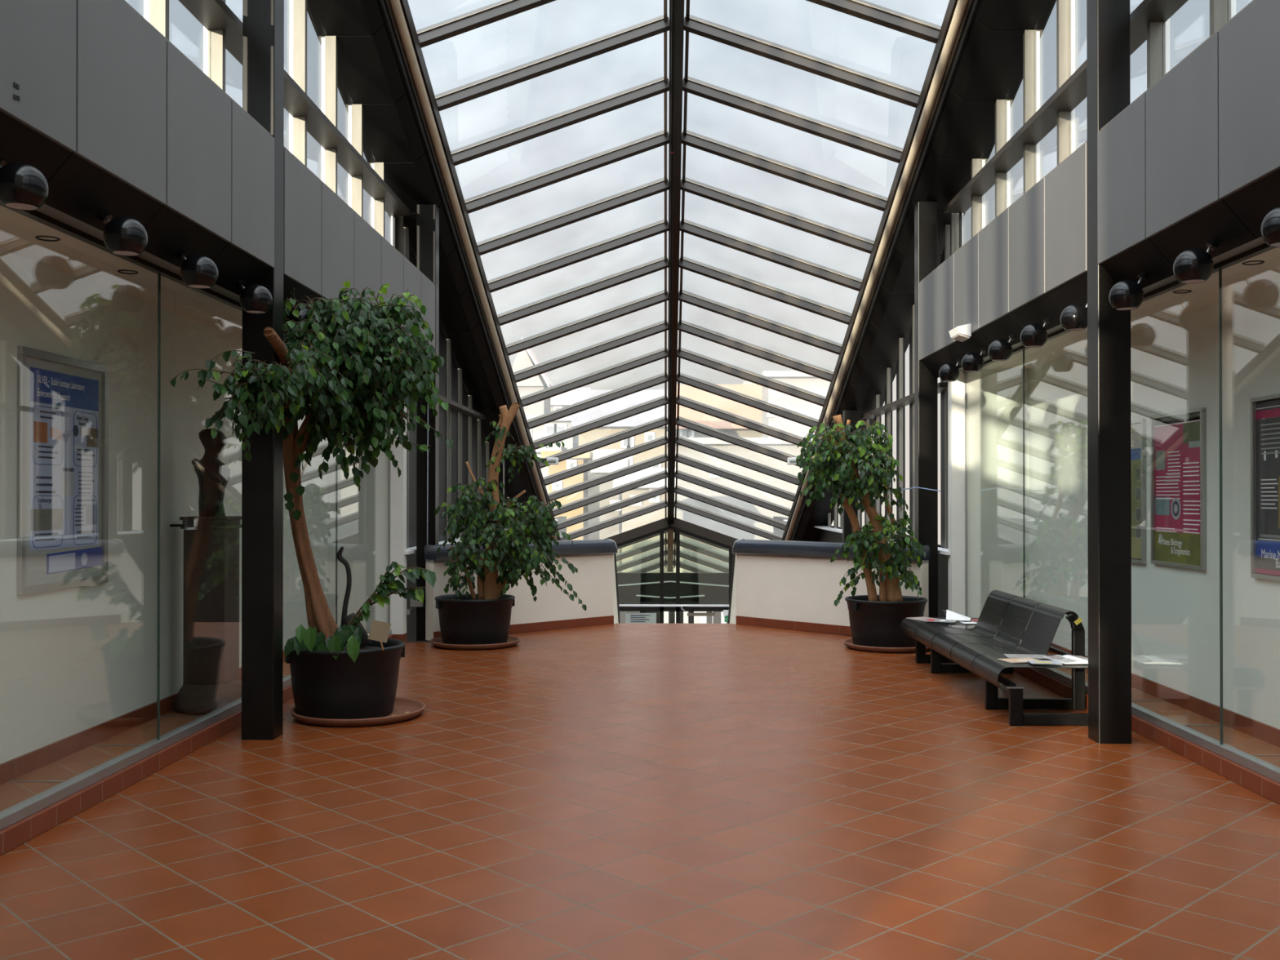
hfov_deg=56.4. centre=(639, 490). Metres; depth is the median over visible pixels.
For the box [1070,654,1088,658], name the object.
picture
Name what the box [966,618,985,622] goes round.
magazine
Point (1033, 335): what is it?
spotlight
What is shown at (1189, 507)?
print
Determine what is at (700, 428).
rafter
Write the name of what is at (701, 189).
rafter
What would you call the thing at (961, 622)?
leaflet
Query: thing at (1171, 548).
lettering
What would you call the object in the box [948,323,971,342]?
emergency light
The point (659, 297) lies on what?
rafter
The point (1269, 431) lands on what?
print
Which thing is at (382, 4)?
beam
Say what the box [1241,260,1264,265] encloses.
recessed light
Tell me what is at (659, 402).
rafter
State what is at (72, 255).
ceiling
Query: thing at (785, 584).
wall
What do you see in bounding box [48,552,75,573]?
print
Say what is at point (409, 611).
trim
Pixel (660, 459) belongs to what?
rafter
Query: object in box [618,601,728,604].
ceiling
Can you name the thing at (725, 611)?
exit sign
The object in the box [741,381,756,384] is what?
building
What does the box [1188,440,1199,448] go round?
photo
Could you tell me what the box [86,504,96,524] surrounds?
photo
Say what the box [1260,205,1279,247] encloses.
spotlight
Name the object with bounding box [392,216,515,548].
window
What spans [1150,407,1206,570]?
framed poster
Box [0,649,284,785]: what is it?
baseboard
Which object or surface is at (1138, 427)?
framed poster
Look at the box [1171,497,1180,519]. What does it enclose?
photo
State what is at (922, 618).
magazine
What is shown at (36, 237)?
recessed light
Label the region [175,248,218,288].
spotlight
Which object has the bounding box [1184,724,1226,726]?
trim
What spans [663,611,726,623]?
wall
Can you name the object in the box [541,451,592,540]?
building
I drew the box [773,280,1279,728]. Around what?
wall
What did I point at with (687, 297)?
rafter
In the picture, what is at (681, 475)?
rafter
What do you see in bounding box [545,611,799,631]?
wall
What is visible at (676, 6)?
ridge beam
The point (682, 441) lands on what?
rafter
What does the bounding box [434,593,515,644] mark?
pot
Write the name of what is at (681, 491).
rafter
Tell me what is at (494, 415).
column
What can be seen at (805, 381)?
building
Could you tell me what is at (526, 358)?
building
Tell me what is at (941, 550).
trim
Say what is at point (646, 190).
rafter
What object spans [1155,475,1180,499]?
print
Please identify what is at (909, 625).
shelf
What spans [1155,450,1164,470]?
photo
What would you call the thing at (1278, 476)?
photo
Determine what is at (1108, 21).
column
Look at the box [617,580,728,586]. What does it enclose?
trim
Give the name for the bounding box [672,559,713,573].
rafter
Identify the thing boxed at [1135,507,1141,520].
photo
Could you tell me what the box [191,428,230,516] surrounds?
bust
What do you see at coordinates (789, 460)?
lamp
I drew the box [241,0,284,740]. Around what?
column
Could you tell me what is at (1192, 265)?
spotlight
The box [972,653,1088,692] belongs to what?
shelf
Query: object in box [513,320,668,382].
rafter
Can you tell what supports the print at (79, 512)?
attached to the framed poster at (63, 401)
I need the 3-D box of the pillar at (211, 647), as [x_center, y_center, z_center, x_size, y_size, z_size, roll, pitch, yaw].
[-3.220,0.920,8.968,0.524,1.446,0.524,0,0,1]
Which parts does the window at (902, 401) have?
dark pane, dark pane, dark pane, dark pane, dark pane, dark pane, dark pane, dark pane, dark pane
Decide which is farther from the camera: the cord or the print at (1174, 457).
the cord
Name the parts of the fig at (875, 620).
stem, stem, stem, stem, stem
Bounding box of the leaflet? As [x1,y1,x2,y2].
[960,622,976,623]
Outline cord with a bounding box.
[881,486,940,493]
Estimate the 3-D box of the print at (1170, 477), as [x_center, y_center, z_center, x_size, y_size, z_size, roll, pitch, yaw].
[4.113,-0.101,9.203,0.001,0.065,0.261,0,0,1]
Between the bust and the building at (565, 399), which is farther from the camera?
the building at (565, 399)
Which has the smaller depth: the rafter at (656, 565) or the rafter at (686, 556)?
the rafter at (686, 556)
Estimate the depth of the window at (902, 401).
15.95 m
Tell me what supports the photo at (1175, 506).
attached to the framed poster at (1178, 439)
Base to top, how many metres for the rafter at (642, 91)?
0.998 m
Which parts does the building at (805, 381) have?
cornice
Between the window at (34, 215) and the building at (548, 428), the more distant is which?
the building at (548, 428)
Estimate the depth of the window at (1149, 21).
9.85 m
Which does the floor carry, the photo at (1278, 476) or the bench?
the bench
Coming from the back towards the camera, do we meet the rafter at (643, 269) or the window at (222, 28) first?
the rafter at (643, 269)
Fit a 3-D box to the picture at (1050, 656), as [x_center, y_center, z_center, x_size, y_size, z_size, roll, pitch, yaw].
[3.032,1.218,8.704,0.087,0.009,0.144,0,0,-6]
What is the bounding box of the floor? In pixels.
[0,622,1279,959]
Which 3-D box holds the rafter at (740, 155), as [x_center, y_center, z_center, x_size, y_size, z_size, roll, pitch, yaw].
[1.717,-3.822,14.249,2.499,0.998,0.120,0,0,1]
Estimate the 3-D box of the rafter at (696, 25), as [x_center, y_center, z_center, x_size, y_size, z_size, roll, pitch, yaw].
[1.677,-4.469,12.412,2.499,0.998,0.120,0,0,1]
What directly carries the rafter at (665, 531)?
attached to the ridge beam at (676, 6)
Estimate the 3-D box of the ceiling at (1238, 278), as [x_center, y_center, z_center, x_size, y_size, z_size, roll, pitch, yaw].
[3.697,-1.367,4.413,0.640,0.020,16.970,0,0,1]
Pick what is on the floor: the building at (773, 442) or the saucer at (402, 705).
the saucer at (402, 705)
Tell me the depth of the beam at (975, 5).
13.34 m
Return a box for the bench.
[900,590,1088,725]
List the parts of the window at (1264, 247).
head rail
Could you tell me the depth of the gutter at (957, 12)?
13.71 m
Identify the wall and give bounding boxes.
[0,248,566,764]
[390,402,406,634]
[424,538,620,640]
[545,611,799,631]
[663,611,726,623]
[727,538,929,635]
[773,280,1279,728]
[947,370,964,631]
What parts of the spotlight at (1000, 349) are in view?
lamp shade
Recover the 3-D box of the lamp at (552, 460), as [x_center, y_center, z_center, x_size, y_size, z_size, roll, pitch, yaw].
[-1.732,-0.461,18.945,0.870,0.110,0.144,0,0,1]
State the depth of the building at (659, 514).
40.00 m
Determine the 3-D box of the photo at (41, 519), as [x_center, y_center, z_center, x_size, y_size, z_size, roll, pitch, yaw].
[-3.537,0.175,7.117,0.001,0.128,0.374,0,0,1]
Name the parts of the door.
notice panel, light rail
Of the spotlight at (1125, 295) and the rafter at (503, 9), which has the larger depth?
the rafter at (503, 9)
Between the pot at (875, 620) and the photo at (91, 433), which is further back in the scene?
the pot at (875, 620)
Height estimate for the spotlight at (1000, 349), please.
0.230 m
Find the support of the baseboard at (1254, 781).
attached to the wall at (1175, 361)
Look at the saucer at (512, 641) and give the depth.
12.46 m
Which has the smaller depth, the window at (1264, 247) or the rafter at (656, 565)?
the window at (1264, 247)
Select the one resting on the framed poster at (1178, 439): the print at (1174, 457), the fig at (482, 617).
the print at (1174, 457)
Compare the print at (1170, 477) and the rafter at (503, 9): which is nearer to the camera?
the print at (1170, 477)
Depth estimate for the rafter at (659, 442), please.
23.45 m
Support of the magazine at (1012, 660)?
on the bench
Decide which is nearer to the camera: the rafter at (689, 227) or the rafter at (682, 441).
the rafter at (689, 227)
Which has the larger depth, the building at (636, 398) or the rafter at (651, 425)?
the building at (636, 398)
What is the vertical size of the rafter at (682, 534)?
0.998 m
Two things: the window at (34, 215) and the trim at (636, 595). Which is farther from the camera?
the trim at (636, 595)
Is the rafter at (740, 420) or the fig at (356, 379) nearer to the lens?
the fig at (356, 379)
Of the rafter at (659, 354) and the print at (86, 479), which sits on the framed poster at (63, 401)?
the print at (86, 479)
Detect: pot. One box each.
[284,638,404,719]
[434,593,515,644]
[844,595,927,647]
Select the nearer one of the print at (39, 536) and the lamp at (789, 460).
the print at (39, 536)
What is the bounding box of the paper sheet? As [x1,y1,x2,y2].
[946,609,970,621]
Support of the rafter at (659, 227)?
attached to the ridge beam at (676, 6)
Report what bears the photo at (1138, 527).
attached to the framed poster at (1138, 427)
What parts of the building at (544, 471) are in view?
cornice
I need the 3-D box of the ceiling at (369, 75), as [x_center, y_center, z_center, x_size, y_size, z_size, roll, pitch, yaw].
[-2.535,-3.058,14.006,0.580,12.543,35.790,0,0,1]
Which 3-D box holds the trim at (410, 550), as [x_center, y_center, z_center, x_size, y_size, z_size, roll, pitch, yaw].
[-2.499,0.733,22.056,0.320,0.035,18.000,0,0,1]
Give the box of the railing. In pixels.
[617,572,728,601]
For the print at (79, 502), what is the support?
attached to the framed poster at (63, 401)
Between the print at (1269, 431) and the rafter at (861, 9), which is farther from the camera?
the rafter at (861, 9)
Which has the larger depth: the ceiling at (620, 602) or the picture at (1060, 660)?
the ceiling at (620, 602)
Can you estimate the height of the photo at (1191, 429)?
0.154 m
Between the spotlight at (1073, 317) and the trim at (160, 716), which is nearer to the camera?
the spotlight at (1073, 317)
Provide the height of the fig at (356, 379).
3.170 m
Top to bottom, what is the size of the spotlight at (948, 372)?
0.230 m
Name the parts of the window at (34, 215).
head rail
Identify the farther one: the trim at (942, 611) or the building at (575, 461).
the building at (575, 461)
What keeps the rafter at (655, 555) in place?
attached to the ridge beam at (676, 6)
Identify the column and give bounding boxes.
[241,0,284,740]
[416,204,439,641]
[489,410,504,529]
[842,409,857,636]
[914,201,937,635]
[1086,0,1131,743]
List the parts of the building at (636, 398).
pane, pane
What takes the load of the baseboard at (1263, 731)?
attached to the wall at (1175, 361)
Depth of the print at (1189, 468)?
8.89 m
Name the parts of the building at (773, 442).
cornice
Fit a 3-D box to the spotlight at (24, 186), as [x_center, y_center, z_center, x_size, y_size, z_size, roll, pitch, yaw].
[-2.504,-1.251,4.826,0.210,0.210,0.200,0,0,41]
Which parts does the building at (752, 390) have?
pane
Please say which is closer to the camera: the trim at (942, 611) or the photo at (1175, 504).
the photo at (1175, 504)
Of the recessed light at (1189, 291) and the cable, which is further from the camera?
the cable
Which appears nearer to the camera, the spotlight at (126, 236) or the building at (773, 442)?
the spotlight at (126, 236)
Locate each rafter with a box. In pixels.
[416,0,555,48]
[434,14,669,111]
[450,76,669,165]
[464,129,668,213]
[476,177,668,255]
[487,218,668,293]
[497,256,668,325]
[505,289,668,355]
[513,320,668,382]
[520,347,667,407]
[527,372,667,429]
[533,395,667,449]
[538,416,667,468]
[542,435,667,485]
[547,453,667,501]
[552,470,667,516]
[557,485,667,530]
[560,499,667,540]
[616,537,667,561]
[616,548,667,572]
[617,530,667,549]
[628,559,667,572]
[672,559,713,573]
[673,530,728,551]
[673,538,728,563]
[673,549,728,573]
[674,485,786,530]
[674,500,782,540]
[675,395,812,448]
[675,416,804,467]
[675,435,799,485]
[675,453,795,501]
[675,470,791,516]
[676,372,818,427]
[677,320,833,382]
[677,347,826,406]
[678,289,842,355]
[679,256,852,324]
[680,177,874,253]
[680,218,862,291]
[681,129,888,211]
[682,75,902,163]
[684,14,920,107]
[805,0,941,44]
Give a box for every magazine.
[906,616,942,620]
[923,618,957,622]
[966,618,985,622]
[997,657,1039,663]
[1003,653,1048,658]
[1026,660,1062,664]
[1043,654,1088,664]
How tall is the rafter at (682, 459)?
0.998 m
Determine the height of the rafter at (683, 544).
0.998 m
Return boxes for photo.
[30,508,63,531]
[33,421,47,443]
[49,426,62,440]
[61,470,73,495]
[62,467,74,471]
[86,427,97,447]
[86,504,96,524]
[1135,467,1140,480]
[1135,487,1141,501]
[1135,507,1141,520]
[1135,524,1141,537]
[1155,412,1199,425]
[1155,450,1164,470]
[1155,497,1169,515]
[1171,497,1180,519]
[1172,500,1179,516]
[1173,504,1177,513]
[1182,421,1199,444]
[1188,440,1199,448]
[1278,475,1279,528]
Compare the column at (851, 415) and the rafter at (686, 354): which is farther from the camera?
the rafter at (686, 354)
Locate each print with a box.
[35,475,55,493]
[35,532,57,541]
[37,445,57,458]
[40,410,55,419]
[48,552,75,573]
[75,507,84,525]
[76,448,94,461]
[76,499,94,506]
[76,530,93,537]
[78,471,93,493]
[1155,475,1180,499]
[1155,527,1176,532]
[1165,472,1180,481]
[1167,450,1181,475]
[1182,462,1199,476]
[1182,480,1199,494]
[1182,500,1199,514]
[1182,519,1199,525]
[1182,528,1199,533]
[1257,537,1279,541]
[1260,422,1279,454]
[1261,479,1278,508]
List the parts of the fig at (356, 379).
dead stem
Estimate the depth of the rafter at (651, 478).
25.28 m
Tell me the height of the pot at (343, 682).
0.509 m
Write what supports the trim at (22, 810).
attached to the wall at (73, 660)
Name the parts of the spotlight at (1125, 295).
lamp shade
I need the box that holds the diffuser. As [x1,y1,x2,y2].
[951,333,970,342]
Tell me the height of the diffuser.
0.045 m
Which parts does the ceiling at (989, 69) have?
soffit panel, soffit panel, soffit panel, soffit panel, soffit panel, soffit panel, soffit panel, soffit panel, soffit panel, soffit panel, soffit panel, soffit panel, soffit panel, soffit panel, soffit panel, soffit panel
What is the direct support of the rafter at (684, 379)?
attached to the ridge beam at (676, 6)
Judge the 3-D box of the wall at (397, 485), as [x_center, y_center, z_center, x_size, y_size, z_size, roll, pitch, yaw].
[-2.648,0.069,13.076,0.145,3.000,0.170,0,0,1]
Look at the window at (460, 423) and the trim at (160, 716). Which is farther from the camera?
the window at (460, 423)
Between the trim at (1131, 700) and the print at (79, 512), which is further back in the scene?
the trim at (1131, 700)
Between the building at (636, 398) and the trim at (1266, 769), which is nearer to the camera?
the trim at (1266, 769)
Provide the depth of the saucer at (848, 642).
12.19 m
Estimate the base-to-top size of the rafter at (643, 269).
0.998 m
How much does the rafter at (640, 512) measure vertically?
0.998 m
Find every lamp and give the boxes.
[504,457,558,464]
[786,457,814,464]
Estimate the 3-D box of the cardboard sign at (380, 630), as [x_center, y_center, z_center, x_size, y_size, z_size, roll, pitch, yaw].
[-1.834,1.020,8.402,0.162,0.221,0.022,0,0,-10]
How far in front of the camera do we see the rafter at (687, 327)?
18.80 m
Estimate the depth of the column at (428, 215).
13.35 m
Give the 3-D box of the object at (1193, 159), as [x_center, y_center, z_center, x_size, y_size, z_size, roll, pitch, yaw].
[3.555,-1.821,4.578,1.312,1.080,17.290,0,0,1]
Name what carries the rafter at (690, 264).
attached to the ridge beam at (676, 6)
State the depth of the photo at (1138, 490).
9.87 m
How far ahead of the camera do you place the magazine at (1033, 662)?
8.44 m
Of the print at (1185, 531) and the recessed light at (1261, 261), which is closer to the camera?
the recessed light at (1261, 261)
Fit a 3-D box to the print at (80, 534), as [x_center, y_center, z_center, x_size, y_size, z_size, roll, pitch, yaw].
[-3.526,0.280,7.585,0.001,0.042,0.225,0,0,1]
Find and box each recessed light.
[35,235,60,241]
[117,269,138,274]
[1172,289,1191,293]
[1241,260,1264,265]
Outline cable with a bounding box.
[425,406,428,554]
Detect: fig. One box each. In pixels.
[169,281,453,719]
[433,401,586,644]
[795,414,927,647]
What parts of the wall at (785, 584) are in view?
tile skirting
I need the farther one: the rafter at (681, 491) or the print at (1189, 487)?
the rafter at (681, 491)
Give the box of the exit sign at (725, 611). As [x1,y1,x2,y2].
[723,609,728,622]
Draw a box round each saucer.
[290,697,425,727]
[430,635,519,649]
[843,638,930,653]
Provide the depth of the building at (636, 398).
50.06 m
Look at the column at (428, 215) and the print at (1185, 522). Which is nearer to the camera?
the print at (1185, 522)
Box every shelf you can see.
[900,617,999,641]
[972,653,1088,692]
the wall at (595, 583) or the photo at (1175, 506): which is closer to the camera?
the photo at (1175, 506)
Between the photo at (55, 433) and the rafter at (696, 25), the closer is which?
the photo at (55, 433)
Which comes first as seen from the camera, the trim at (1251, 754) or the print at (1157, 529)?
the trim at (1251, 754)
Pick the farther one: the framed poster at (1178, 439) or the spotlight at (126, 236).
the framed poster at (1178, 439)
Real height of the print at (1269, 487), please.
0.192 m
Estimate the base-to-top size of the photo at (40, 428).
0.121 m
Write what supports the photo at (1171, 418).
on the framed poster at (1178, 439)
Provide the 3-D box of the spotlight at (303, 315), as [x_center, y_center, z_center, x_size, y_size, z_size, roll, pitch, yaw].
[-2.424,-1.232,8.505,0.210,0.210,0.200,0,0,41]
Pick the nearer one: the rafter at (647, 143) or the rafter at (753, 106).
the rafter at (753, 106)
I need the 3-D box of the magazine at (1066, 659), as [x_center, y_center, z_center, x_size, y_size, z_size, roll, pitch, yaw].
[3.134,1.222,8.627,0.290,0.018,0.360,0,0,-6]
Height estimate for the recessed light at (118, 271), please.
0.012 m
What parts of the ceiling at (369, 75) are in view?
soffit panel, soffit panel, soffit panel, soffit panel, soffit panel, soffit panel, soffit panel, soffit panel, soffit panel, soffit panel, soffit panel, soffit panel, soffit panel, soffit panel, soffit panel, soffit panel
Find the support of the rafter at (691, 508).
attached to the ridge beam at (676, 6)
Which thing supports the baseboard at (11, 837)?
attached to the wall at (73, 660)
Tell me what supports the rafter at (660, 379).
attached to the ridge beam at (676, 6)
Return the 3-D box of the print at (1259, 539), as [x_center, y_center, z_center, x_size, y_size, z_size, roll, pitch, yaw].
[4.075,0.319,7.472,0.001,0.007,0.808,0,0,1]
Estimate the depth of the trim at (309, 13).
11.56 m
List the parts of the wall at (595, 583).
tile skirting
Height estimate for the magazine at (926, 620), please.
0.007 m
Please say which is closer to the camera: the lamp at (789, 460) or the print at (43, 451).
the print at (43, 451)
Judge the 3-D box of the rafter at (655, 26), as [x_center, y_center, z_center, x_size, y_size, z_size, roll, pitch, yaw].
[-0.914,-4.468,12.469,2.499,0.998,0.120,0,0,1]
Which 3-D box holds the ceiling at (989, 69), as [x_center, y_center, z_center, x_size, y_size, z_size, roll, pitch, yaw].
[3.363,-3.059,13.877,0.580,12.543,35.790,0,0,1]
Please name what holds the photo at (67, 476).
attached to the framed poster at (63, 401)
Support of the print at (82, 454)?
attached to the framed poster at (63, 401)
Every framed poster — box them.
[17,346,108,595]
[1130,417,1146,564]
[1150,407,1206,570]
[1250,393,1279,582]
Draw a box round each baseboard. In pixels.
[0,632,406,855]
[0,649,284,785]
[967,643,1279,804]
[1035,639,1279,747]
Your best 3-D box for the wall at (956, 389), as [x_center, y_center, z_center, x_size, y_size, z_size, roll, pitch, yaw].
[3.436,0.068,12.943,0.145,3.000,0.170,0,0,1]
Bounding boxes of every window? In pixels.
[0,201,390,739]
[143,0,410,255]
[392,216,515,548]
[827,213,961,548]
[943,0,1235,255]
[964,242,1275,744]
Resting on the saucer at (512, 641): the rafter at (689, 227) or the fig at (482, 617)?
the fig at (482, 617)
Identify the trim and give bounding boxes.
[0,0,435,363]
[0,629,391,830]
[93,743,141,746]
[160,715,201,717]
[306,2,391,220]
[404,519,557,554]
[406,608,413,614]
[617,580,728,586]
[635,595,704,598]
[783,520,950,555]
[831,0,1056,524]
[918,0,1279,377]
[940,609,946,615]
[965,631,1279,782]
[1131,700,1165,701]
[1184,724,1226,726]
[1250,754,1279,755]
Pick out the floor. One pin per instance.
(620, 791)
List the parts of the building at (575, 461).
cornice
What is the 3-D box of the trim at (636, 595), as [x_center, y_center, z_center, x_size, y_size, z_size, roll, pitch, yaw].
[0.759,2.650,29.692,1.700,0.092,0.030,0,0,1]
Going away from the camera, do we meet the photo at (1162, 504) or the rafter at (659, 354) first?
the photo at (1162, 504)
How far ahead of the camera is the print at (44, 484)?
7.10 m
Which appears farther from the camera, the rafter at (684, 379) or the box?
the rafter at (684, 379)
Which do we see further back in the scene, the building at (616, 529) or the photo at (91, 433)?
the building at (616, 529)
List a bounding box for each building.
[511,337,553,415]
[525,415,578,449]
[535,445,567,493]
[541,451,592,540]
[551,387,591,415]
[570,389,667,539]
[590,448,629,572]
[612,467,675,572]
[666,437,839,573]
[675,384,761,437]
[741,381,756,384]
[760,370,840,527]
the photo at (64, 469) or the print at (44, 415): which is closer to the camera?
the print at (44, 415)
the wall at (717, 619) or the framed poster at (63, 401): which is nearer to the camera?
the framed poster at (63, 401)
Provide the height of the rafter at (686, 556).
0.998 m
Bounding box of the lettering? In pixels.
[1155,531,1199,565]
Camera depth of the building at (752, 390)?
57.38 m
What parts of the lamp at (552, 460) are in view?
arm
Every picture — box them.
[1045,655,1064,658]
[1057,657,1076,662]
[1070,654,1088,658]
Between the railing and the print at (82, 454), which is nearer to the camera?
the print at (82, 454)
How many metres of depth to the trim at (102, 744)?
7.64 m
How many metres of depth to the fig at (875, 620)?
12.40 m
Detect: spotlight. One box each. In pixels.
[0,156,48,210]
[97,209,147,256]
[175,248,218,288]
[235,279,272,313]
[284,306,314,332]
[938,358,961,382]
[961,346,986,372]
[987,333,1016,360]
[1020,316,1051,347]
[1060,297,1087,330]
[1108,271,1148,310]
[1173,238,1218,284]
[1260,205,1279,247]
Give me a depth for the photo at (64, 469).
7.36 m
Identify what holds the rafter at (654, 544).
attached to the ridge beam at (676, 6)
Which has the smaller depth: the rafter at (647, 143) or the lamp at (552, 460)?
the rafter at (647, 143)
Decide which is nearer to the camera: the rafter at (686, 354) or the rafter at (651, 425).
the rafter at (686, 354)
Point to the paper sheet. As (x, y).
(950, 615)
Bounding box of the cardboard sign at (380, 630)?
[368,619,391,650]
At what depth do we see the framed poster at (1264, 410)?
7.78 m
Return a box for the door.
[603,516,737,623]
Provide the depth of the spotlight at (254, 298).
7.51 m
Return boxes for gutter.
[384,0,560,540]
[781,0,973,540]
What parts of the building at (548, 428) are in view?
cornice, pane, pane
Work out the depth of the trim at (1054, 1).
11.62 m
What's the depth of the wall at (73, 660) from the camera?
8.26 m
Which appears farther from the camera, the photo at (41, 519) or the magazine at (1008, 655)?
the magazine at (1008, 655)
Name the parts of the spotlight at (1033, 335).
lamp shade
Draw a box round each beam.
[377,0,550,537]
[663,0,689,572]
[791,0,981,541]
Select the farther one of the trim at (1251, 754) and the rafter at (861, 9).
the rafter at (861, 9)
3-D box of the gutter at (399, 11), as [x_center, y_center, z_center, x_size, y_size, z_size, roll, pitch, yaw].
[-2.143,-3.284,14.168,0.147,12.825,36.200,0,0,1]
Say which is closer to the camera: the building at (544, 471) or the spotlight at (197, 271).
the spotlight at (197, 271)
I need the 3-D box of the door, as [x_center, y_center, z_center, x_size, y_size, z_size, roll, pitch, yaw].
[0.717,2.880,28.246,6.400,4.537,0.180,0,0,1]
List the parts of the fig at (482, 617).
stem, stem, stem, stem, stem, stem, stem, stem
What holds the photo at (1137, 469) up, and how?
attached to the framed poster at (1138, 427)
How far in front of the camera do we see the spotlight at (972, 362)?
10.93 m
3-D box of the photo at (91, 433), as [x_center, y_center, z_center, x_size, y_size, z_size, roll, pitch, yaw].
[-3.524,-0.339,7.676,0.001,0.121,0.148,0,0,1]
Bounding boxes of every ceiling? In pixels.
[0,205,313,348]
[306,0,546,538]
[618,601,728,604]
[794,0,1053,541]
[982,247,1279,368]
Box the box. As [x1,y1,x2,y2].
[409,598,423,606]
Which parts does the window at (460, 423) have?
dark pane, dark pane, dark pane, dark pane, dark pane, dark pane, dark pane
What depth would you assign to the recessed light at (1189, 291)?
8.02 m
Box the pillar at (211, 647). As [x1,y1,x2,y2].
[169,515,241,715]
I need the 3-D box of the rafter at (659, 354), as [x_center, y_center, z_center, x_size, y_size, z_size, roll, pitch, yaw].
[-0.754,-1.880,19.814,2.499,0.998,0.120,0,0,1]

